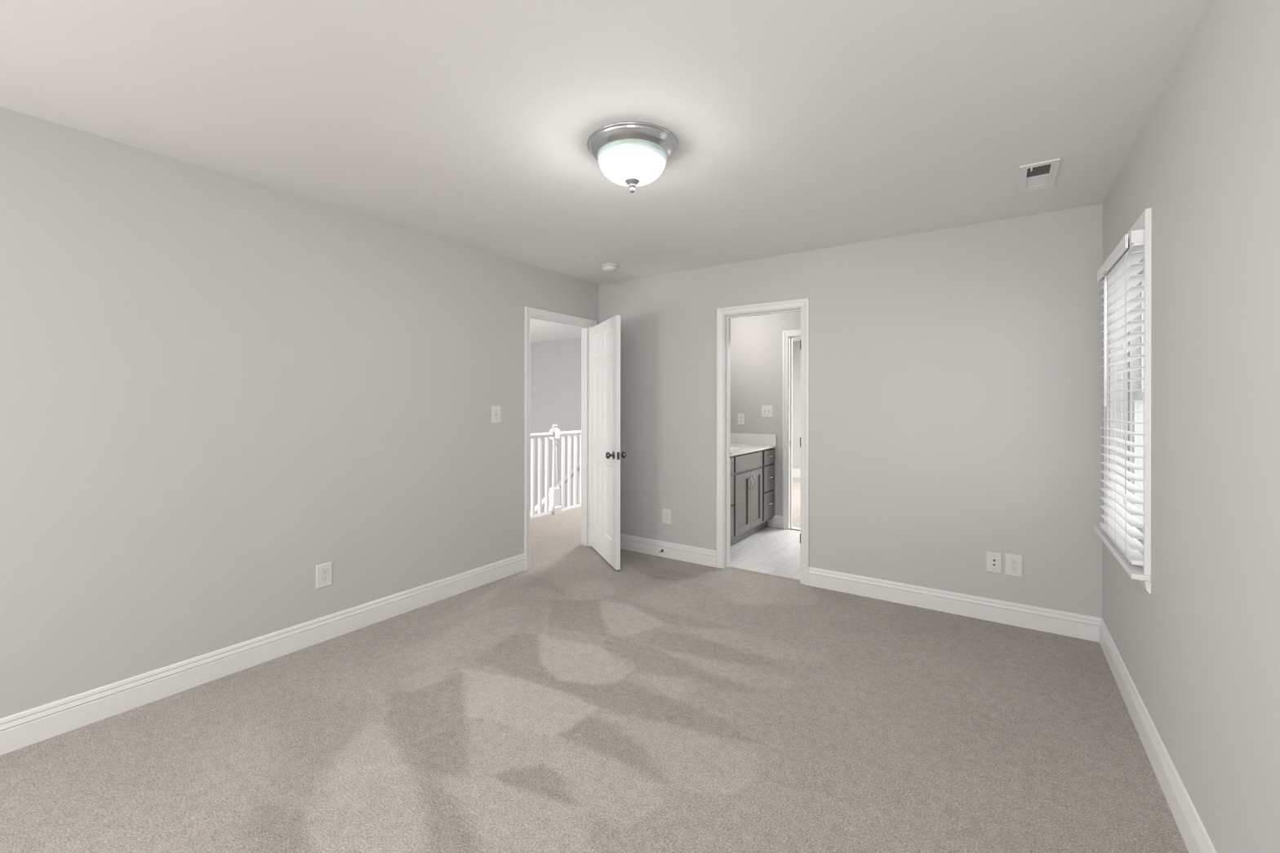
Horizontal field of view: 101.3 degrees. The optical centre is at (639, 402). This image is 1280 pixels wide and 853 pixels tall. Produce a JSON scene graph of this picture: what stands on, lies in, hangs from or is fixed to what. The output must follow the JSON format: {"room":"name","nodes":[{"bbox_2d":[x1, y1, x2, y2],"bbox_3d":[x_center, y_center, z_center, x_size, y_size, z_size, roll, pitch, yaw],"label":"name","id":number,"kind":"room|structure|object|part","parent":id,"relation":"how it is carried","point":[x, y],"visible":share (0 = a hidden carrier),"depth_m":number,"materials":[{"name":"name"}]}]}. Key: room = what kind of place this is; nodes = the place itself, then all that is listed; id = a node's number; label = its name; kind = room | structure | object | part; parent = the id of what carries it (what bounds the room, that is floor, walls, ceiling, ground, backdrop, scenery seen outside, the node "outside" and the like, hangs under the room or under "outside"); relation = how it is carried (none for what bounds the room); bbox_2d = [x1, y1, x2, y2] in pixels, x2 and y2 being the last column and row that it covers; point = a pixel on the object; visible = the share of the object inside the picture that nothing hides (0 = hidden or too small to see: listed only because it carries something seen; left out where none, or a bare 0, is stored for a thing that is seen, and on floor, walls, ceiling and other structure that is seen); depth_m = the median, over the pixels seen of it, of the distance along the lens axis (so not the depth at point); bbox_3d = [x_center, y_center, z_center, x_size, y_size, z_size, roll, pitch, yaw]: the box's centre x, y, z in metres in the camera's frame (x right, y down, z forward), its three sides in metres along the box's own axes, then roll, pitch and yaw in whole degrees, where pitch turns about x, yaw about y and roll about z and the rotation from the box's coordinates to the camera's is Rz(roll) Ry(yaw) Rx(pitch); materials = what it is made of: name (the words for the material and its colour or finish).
{"room":"empty bedroom","nodes":[
{"label":"empty bedroom","id":0,"kind":"room"},
{"bbox_2d":[0,106,598,718],"bbox_3d":[-2.147,0.104,2.468,0.115,2.440,6.294,0,0,34],"label":"wall","id":1,"kind":"structure","parent":0,"point":[218,389],"depth_m":2.54,"materials":[{"name":"grey paint"}]},
{"bbox_2d":[0,553,525,755],"bbox_3d":[-2.357,1.257,2.046,0.015,0.133,5.131,0,0,34],"label":"baseboard","id":2,"kind":"structure","parent":1,"relation":"attached to","point":[18,731],"depth_m":2.52,"materials":[{"name":"white paint"}]},
{"bbox_2d":[315,561,332,589],"bbox_3d":[-1.760,0.961,2.929,0.007,0.130,0.084,0,0,34],"label":"wall outlet","id":3,"kind":"object","parent":1,"relation":"attached to","point":[323,571],"visible":1,"depth_m":2.92,"materials":[{"name":"white plastic"}]},
{"bbox_2d":[321,576,328,582],"bbox_3d":[-1.759,0.981,2.928,0.002,0.028,0.034,0,0,34],"label":"receptacle","id":4,"kind":"object","parent":3,"relation":"attached to","point":[324,579],"depth_m":2.93,"materials":[{"name":"grey plastic"}]},
{"bbox_2d":[321,568,328,574],"bbox_3d":[-1.758,0.942,2.928,0.002,0.028,0.034,0,0,34],"label":"receptacle","id":5,"kind":"object","parent":3,"relation":"attached to","point":[324,571],"depth_m":2.93,"materials":[{"name":"grey plastic"}]},
{"bbox_2d":[491,405,500,422],"bbox_3d":[-1.072,0.085,3.930,0.017,0.128,0.084,0,0,34],"label":"light switch","id":6,"kind":"object","parent":1,"relation":"attached to","point":[495,410],"visible":1,"depth_m":3.93,"materials":[{"name":"white plastic"}]},
{"bbox_2d":[524,306,596,569],"bbox_3d":[-0.716,0.279,4.571,0.149,2.093,0.889,0,0,34],"label":"trim","id":7,"kind":"structure","parent":1,"relation":"attached to","point":[585,324],"depth_m":4.79,"materials":[{"name":"white paint"}]},
{"bbox_2d":[591,315,626,569],"bbox_3d":[-0.277,0.311,4.494,0.168,2.003,0.776,0,0,-15],"label":"door","id":8,"kind":"structure","parent":1,"relation":"in","point":[606,455],"depth_m":4.39,"materials":[{"name":"white paint"}]},
{"bbox_3d":[-0.240,0.416,4.172,0.067,0.065,0.065,0,0,-21],"label":"knob","id":9,"kind":"part","parent":8,"relation":"part of","materials":[{"name":"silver metal"}]},
{"bbox_3d":[-0.145,0.416,4.207,0.067,0.065,0.065,0,0,-21],"label":"knob","id":10,"kind":"part","parent":8,"relation":"part of","materials":[{"name":"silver metal"}]},
{"bbox_2d":[530,337,581,514],"bbox_3d":[-0.737,1.506,8.872,5.200,5.240,0.100,0,0,34],"label":"wall","id":11,"kind":"structure","parent":0,"point":[555,365],"depth_m":9.33,"materials":[{"name":"paint"}]},
{"bbox_2d":[530,507,584,564],"bbox_3d":[-0.640,1.326,5.818,1.277,0.001,4.900,0,0,34],"label":"floor","id":12,"kind":"structure","parent":0,"point":[551,535],"depth_m":5.27,"materials":[{"name":"beige carpet"}]},
{"bbox_2d":[530,424,581,519],"bbox_3d":[-1.087,0.791,6.220,0.120,1.069,4.660,0,0,34],"label":"stair railing","id":13,"kind":"object","parent":12,"relation":"on","point":[554,508],"visible":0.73,"depth_m":6.28,"materials":[{"name":"white paint"}]},
{"bbox_3d":[-1.724,0.375,5.284,0.066,0.055,2.396,0,0,34],"label":"handrail","id":14,"kind":"part","parent":13,"relation":"part of","materials":[{"name":"white paint"}]},
{"bbox_3d":[-1.025,0.791,6.311,0.120,1.069,0.120,0,0,34],"label":"newel post","id":15,"kind":"part","parent":13,"relation":"part of","materials":[{"name":"white paint"}]},
{"bbox_3d":[-1.088,1.307,6.220,0.068,0.036,4.660,0,0,34],"label":"rail","id":16,"kind":"part","parent":13,"relation":"part of","materials":[{"name":"white paint"}]},
{"bbox_3d":[-0.388,0.377,7.246,0.066,0.055,2.176,0,0,34],"label":"handrail","id":17,"kind":"part","parent":13,"relation":"part of","materials":[{"name":"white paint"}]},
{"bbox_2d":[0,546,1188,852],"bbox_3d":[-0.615,1.326,1.437,3.696,0.001,6.185,0,0,34],"label":"floor","id":18,"kind":"structure","parent":0,"point":[571,701],"depth_m":2.05,"materials":[{"name":"beige carpet"}]},
{"bbox_2d":[0,0,1209,342],"bbox_3d":[-0.770,-1.175,5.486,8.950,0.120,10.800,0,0,34],"label":"ceiling","id":19,"kind":"structure","parent":0,"point":[797,126],"depth_m":1.93,"materials":[{"name":"paint"}]},
{"bbox_2d":[600,263,618,272],"bbox_3d":[-0.247,-1.092,4.264,0.148,0.043,0.148,0,0,34],"label":"smoke detector","id":20,"kind":"object","parent":19,"relation":"attached to","point":[609,268],"visible":1,"depth_m":4.22,"materials":[{"name":"white plastic"}]},
{"bbox_2d":[586,121,677,192],"bbox_3d":[-0.033,-1.010,2.268,0.390,0.206,0.390,0,0,34],"label":"ceiling light","id":21,"kind":"object","parent":19,"relation":"attached to","point":[632,154],"visible":1,"depth_m":2.16,"materials":[{"name":"white glass"}]},
{"bbox_3d":[-0.033,-1.017,2.268,0.300,0.121,0.300,0,0,34],"label":"lamp shade","id":22,"kind":"part","parent":21,"relation":"part of","materials":[{"name":"white glass"}]},
{"bbox_2d":[1017,158,1060,192],"bbox_3d":[1.943,-1.130,2.567,0.149,0.066,0.353,0,0,34],"label":"ceiling vent","id":23,"kind":"object","parent":19,"relation":"in","point":[1040,175],"visible":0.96,"depth_m":2.55,"materials":[{"name":"white metal"}]},
{"bbox_2d":[729,526,799,579],"bbox_3d":[1.406,1.356,4.795,2.170,0.046,1.642,0,0,34],"label":"floor","id":24,"kind":"structure","parent":0,"point":[771,550],"depth_m":4.66,"materials":[{"name":"white wood"}]},
{"bbox_2d":[730,448,774,546],"bbox_3d":[0.835,0.902,5.186,0.581,0.860,1.405,0,0,34],"label":"vanity cabinet","id":25,"kind":"object","parent":24,"relation":"on","point":[752,473],"visible":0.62,"depth_m":5.10,"materials":[{"name":"grey paint"}]},
{"bbox_3d":[0.749,1.068,4.620,0.021,0.276,0.323,0,0,34],"label":"drawer","id":26,"kind":"part","parent":25,"relation":"part of","materials":[{"name":"grey paint"}]},
{"bbox_3d":[0.750,0.785,4.620,0.021,0.262,0.323,0,0,34],"label":"drawer","id":27,"kind":"part","parent":25,"relation":"part of","materials":[{"name":"grey paint"}]},
{"bbox_3d":[0.750,0.565,4.620,0.021,0.146,0.323,0,0,34],"label":"drawer","id":28,"kind":"part","parent":25,"relation":"part of","materials":[{"name":"grey paint"}]},
{"bbox_3d":[0.959,0.936,4.928,0.021,0.553,0.353,0,0,34],"label":"door","id":29,"kind":"part","parent":25,"relation":"part of","materials":[{"name":"grey paint"}]},
{"bbox_3d":[1.046,0.565,5.055,0.021,0.146,0.661,0,0,34],"label":"false drawer","id":30,"kind":"part","parent":25,"relation":"part of","materials":[{"name":"grey paint"}]},
{"bbox_2d":[730,432,776,456],"bbox_3d":[0.826,0.459,5.186,0.568,0.246,1.418,0,0,34],"label":"countertop","id":31,"kind":"structure","parent":25,"relation":"on","point":[740,443],"depth_m":5.65,"materials":[{"name":"white stone"}]},
{"bbox_3d":[1.146,0.937,5.202,0.021,0.553,0.304,0,0,34],"label":"door","id":32,"kind":"part","parent":25,"relation":"part of","materials":[{"name":"grey paint"}]},
{"bbox_3d":[1.347,1.069,5.498,0.021,0.276,0.304,0,0,34],"label":"drawer","id":33,"kind":"part","parent":25,"relation":"part of","materials":[{"name":"grey paint"}]},
{"bbox_3d":[1.348,0.785,5.498,0.021,0.262,0.304,0,0,34],"label":"drawer","id":34,"kind":"part","parent":25,"relation":"part of","materials":[{"name":"grey paint"}]},
{"bbox_3d":[1.348,0.566,5.498,0.021,0.146,0.304,0,0,34],"label":"drawer","id":35,"kind":"part","parent":25,"relation":"part of","materials":[{"name":"grey paint"}]},
{"bbox_2d":[729,565,799,580],"bbox_3d":[0.969,1.329,4.101,0.671,0.006,0.012,0,0,34],"label":"trim","id":36,"kind":"structure","parent":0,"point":[730,566],"depth_m":4.10,"materials":[{"name":"white stone"}]},
{"bbox_2d":[730,311,800,527],"bbox_3d":[1.837,0.134,5.426,2.200,2.490,0.115,0,0,34],"label":"wall","id":37,"kind":"structure","parent":0,"point":[756,341],"depth_m":5.71,"materials":[{"name":"paint"}]},
{"bbox_2d":[737,413,745,425],"bbox_3d":[1.124,0.182,5.838,0.086,0.128,0.007,0,0,34],"label":"wall outlet","id":38,"kind":"object","parent":37,"relation":"attached to","point":[741,417],"visible":1,"depth_m":5.83,"materials":[{"name":"white plastic"}]},
{"bbox_2d":[761,405,773,417],"bbox_3d":[1.368,0.089,5.666,0.127,0.127,0.017,0,0,34],"label":"light switch","id":39,"kind":"object","parent":37,"relation":"attached to","point":[766,411],"visible":1,"depth_m":5.67,"materials":[{"name":"white plastic"}]},
{"bbox_2d":[767,515,782,528],"bbox_3d":[1.439,1.262,5.618,0.179,0.133,0.015,0,0,34],"label":"baseboard","id":40,"kind":"structure","parent":37,"relation":"attached to","point":[776,521],"depth_m":5.60,"materials":[{"name":"white paint"}]},
{"bbox_2d":[782,329,800,529],"bbox_3d":[1.917,0.285,5.372,0.886,2.097,0.149,0,0,34],"label":"trim","id":41,"kind":"structure","parent":37,"relation":"attached to","point":[788,335],"depth_m":5.55,"materials":[{"name":"white paint"}]},
{"bbox_2d":[792,340,800,469],"bbox_3d":[3.626,0.112,8.879,5.400,2.440,0.100,0,0,34],"label":"wall","id":42,"kind":"structure","parent":0,"point":[796,344],"depth_m":9.38,"materials":[{"name":"grey paint"}]},
{"bbox_2d":[792,468,800,477],"bbox_3d":[3.592,1.257,8.832,5.200,0.150,0.015,0,0,34],"label":"baseboard","id":43,"kind":"structure","parent":42,"relation":"attached to","point":[796,473],"depth_m":9.37,"materials":[{"name":"white paint"}]},
{"bbox_2d":[792,477,800,528],"bbox_3d":[2.559,1.330,7.316,5.200,0.001,3.823,0,0,34],"label":"floor","id":44,"kind":"structure","parent":0,"point":[796,481],"depth_m":7.02,"materials":[{"name":"beige carpet"}]},
{"bbox_2d":[598,203,1102,617],"bbox_3d":[1.181,0.108,3.940,3.729,2.440,0.115,0,0,34],"label":"wall","id":45,"kind":"structure","parent":0,"point":[956,401],"depth_m":3.41,"materials":[{"name":"grey paint"}]},
{"bbox_2d":[662,508,671,524],"bbox_3d":[0.227,0.977,4.515,0.084,0.130,0.007,0,0,34],"label":"wall outlet","id":46,"kind":"object","parent":45,"relation":"attached to","point":[666,513],"visible":1,"depth_m":4.51,"materials":[{"name":"white plastic"}]},
{"bbox_2d":[620,533,716,567],"bbox_3d":[0.111,1.260,4.589,1.232,0.133,0.015,0,0,34],"label":"baseboard","id":47,"kind":"structure","parent":45,"relation":"attached to","point":[701,556],"depth_m":4.48,"materials":[{"name":"white paint"}]},
{"bbox_2d":[716,297,808,585],"bbox_3d":[0.962,0.281,4.089,0.737,2.093,0.149,0,0,34],"label":"trim","id":48,"kind":"structure","parent":45,"relation":"attached to","point":[724,314],"depth_m":4.21,"materials":[{"name":"white paint"}]},
{"bbox_2d":[808,566,1102,642],"bbox_3d":[1.898,1.263,3.372,1.620,0.133,0.015,0,0,34],"label":"baseboard","id":49,"kind":"structure","parent":45,"relation":"attached to","point":[1036,618],"depth_m":3.28,"materials":[{"name":"white paint"}]},
{"bbox_2d":[986,551,1001,573],"bbox_3d":[2.155,0.973,3.196,0.078,0.122,0.016,0,0,34],"label":"cable jack plate","id":50,"kind":"object","parent":45,"relation":"attached to","point":[993,560],"visible":1,"depth_m":3.20,"materials":[{"name":"white plastic"}]},
{"bbox_2d":[1005,553,1022,577],"bbox_3d":[2.239,0.973,3.145,0.084,0.130,0.007,0,0,34],"label":"wall outlet","id":51,"kind":"object","parent":45,"relation":"attached to","point":[1014,563],"visible":1,"depth_m":3.14,"materials":[{"name":"white plastic"}]},
{"bbox_2d":[1010,566,1017,571],"bbox_3d":[2.238,0.992,3.143,0.034,0.028,0.002,0,0,34],"label":"receptacle","id":52,"kind":"object","parent":51,"relation":"attached to","point":[1012,568],"depth_m":3.14,"materials":[{"name":"grey plastic"}]},
{"bbox_2d":[1010,560,1017,564],"bbox_3d":[2.238,0.953,3.143,0.034,0.028,0.002,0,0,34],"label":"receptacle","id":53,"kind":"object","parent":51,"relation":"attached to","point":[1012,562],"depth_m":3.14,"materials":[{"name":"grey plastic"}]},
{"bbox_2d":[1102,0,1279,852],"bbox_3d":[0.893,0.108,0.329,0.140,2.440,6.179,0,0,34],"label":"wall","id":54,"kind":"structure","parent":0,"point":[1200,651],"depth_m":1.40,"materials":[{"name":"grey paint"}]},
{"bbox_2d":[1093,208,1151,593],"bbox_3d":[2.246,0.020,2.367,0.194,1.411,0.965,0,0,34],"label":"window","id":55,"kind":"structure","parent":54,"relation":"in","point":[1135,571],"depth_m":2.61,"materials":[{"name":"white paint"}]},
{"bbox_2d":[1097,229,1144,565],"bbox_3d":[2.185,-0.024,2.396,0.074,1.328,0.804,0,0,34],"label":"window blind","id":56,"kind":"object","parent":55,"relation":"attached to","point":[1118,273],"visible":0.95,"depth_m":2.30,"materials":[{"name":"white plastic"}]},
{"bbox_3d":[2.282,0.002,2.526,0.054,1.255,0.002,0,0,34],"label":"ladder cord","id":57,"kind":"part","parent":56,"relation":"part of","materials":[{"name":"white fabric"}]},
{"bbox_3d":[2.191,0.631,2.393,0.052,0.018,0.797,0,0,34],"label":"rail","id":58,"kind":"part","parent":56,"relation":"part of","materials":[{"name":"white plastic"}]},
{"bbox_3d":[2.163,0.002,2.350,0.054,1.255,0.002,0,0,34],"label":"ladder cord","id":59,"kind":"part","parent":56,"relation":"part of","materials":[{"name":"white fabric"}]},
{"bbox_3d":[1.993,-0.126,2.150,0.013,1.000,0.015,0,0,34],"label":"lift cord","id":60,"kind":"part","parent":56,"relation":"part of","materials":[{"name":"white fabric"}]},
{"bbox_3d":[2.030,0.002,2.156,0.054,1.255,0.002,0,0,34],"label":"ladder cord","id":61,"kind":"part","parent":56,"relation":"part of","materials":[{"name":"white fabric"}]},
{"bbox_3d":[2.219,0.669,2.385,0.131,0.022,0.965,0,0,34],"label":"sill","id":62,"kind":"part","parent":55,"relation":"part of","materials":[{"name":"white paint"}]},
{"bbox_3d":[2.299,-0.014,2.331,0.066,1.343,0.823,0,0,34],"label":"frame","id":63,"kind":"part","parent":55,"relation":"part of","materials":[{"name":"white plastic"}]},
{"bbox_3d":[2.289,0.286,2.337,0.024,0.673,0.753,0,0,34],"label":"sash","id":64,"kind":"part","parent":55,"relation":"part of","materials":[{"name":"white plastic"}]},
{"bbox_3d":[2.311,-0.330,2.323,0.024,0.640,0.753,0,0,34],"label":"sash","id":65,"kind":"part","parent":55,"relation":"part of","materials":[{"name":"white plastic"}]},
{"bbox_2d":[1098,618,1216,852],"bbox_3d":[0.860,1.261,0.420,0.015,0.133,6.064,0,0,34],"label":"baseboard","id":66,"kind":"structure","parent":54,"relation":"attached to","point":[1196,839],"depth_m":1.85,"materials":[{"name":"white paint"}]},
{"bbox_3d":[-3.015,4.122,6.828,3.740,0.100,6.100,0,0,34],"label":"floor","id":67,"kind":"structure","parent":0,"visible":0},
{"bbox_3d":[-1.963,3.212,7.527,1.190,2.168,3.640,0,0,34],"label":"stairs","id":68,"kind":"structure","parent":67,"relation":"on","visible":0},
{"bbox_2d":[534,462,579,514],"bbox_3d":[-1.514,1.965,7.198,0.079,2.585,3.000,0,0,34],"label":"stair railing","id":69,"kind":"object","parent":68,"relation":"on","point":[559,485],"visible":0.04,"depth_m":7.87,"materials":[{"name":"white paint"}]}
]}

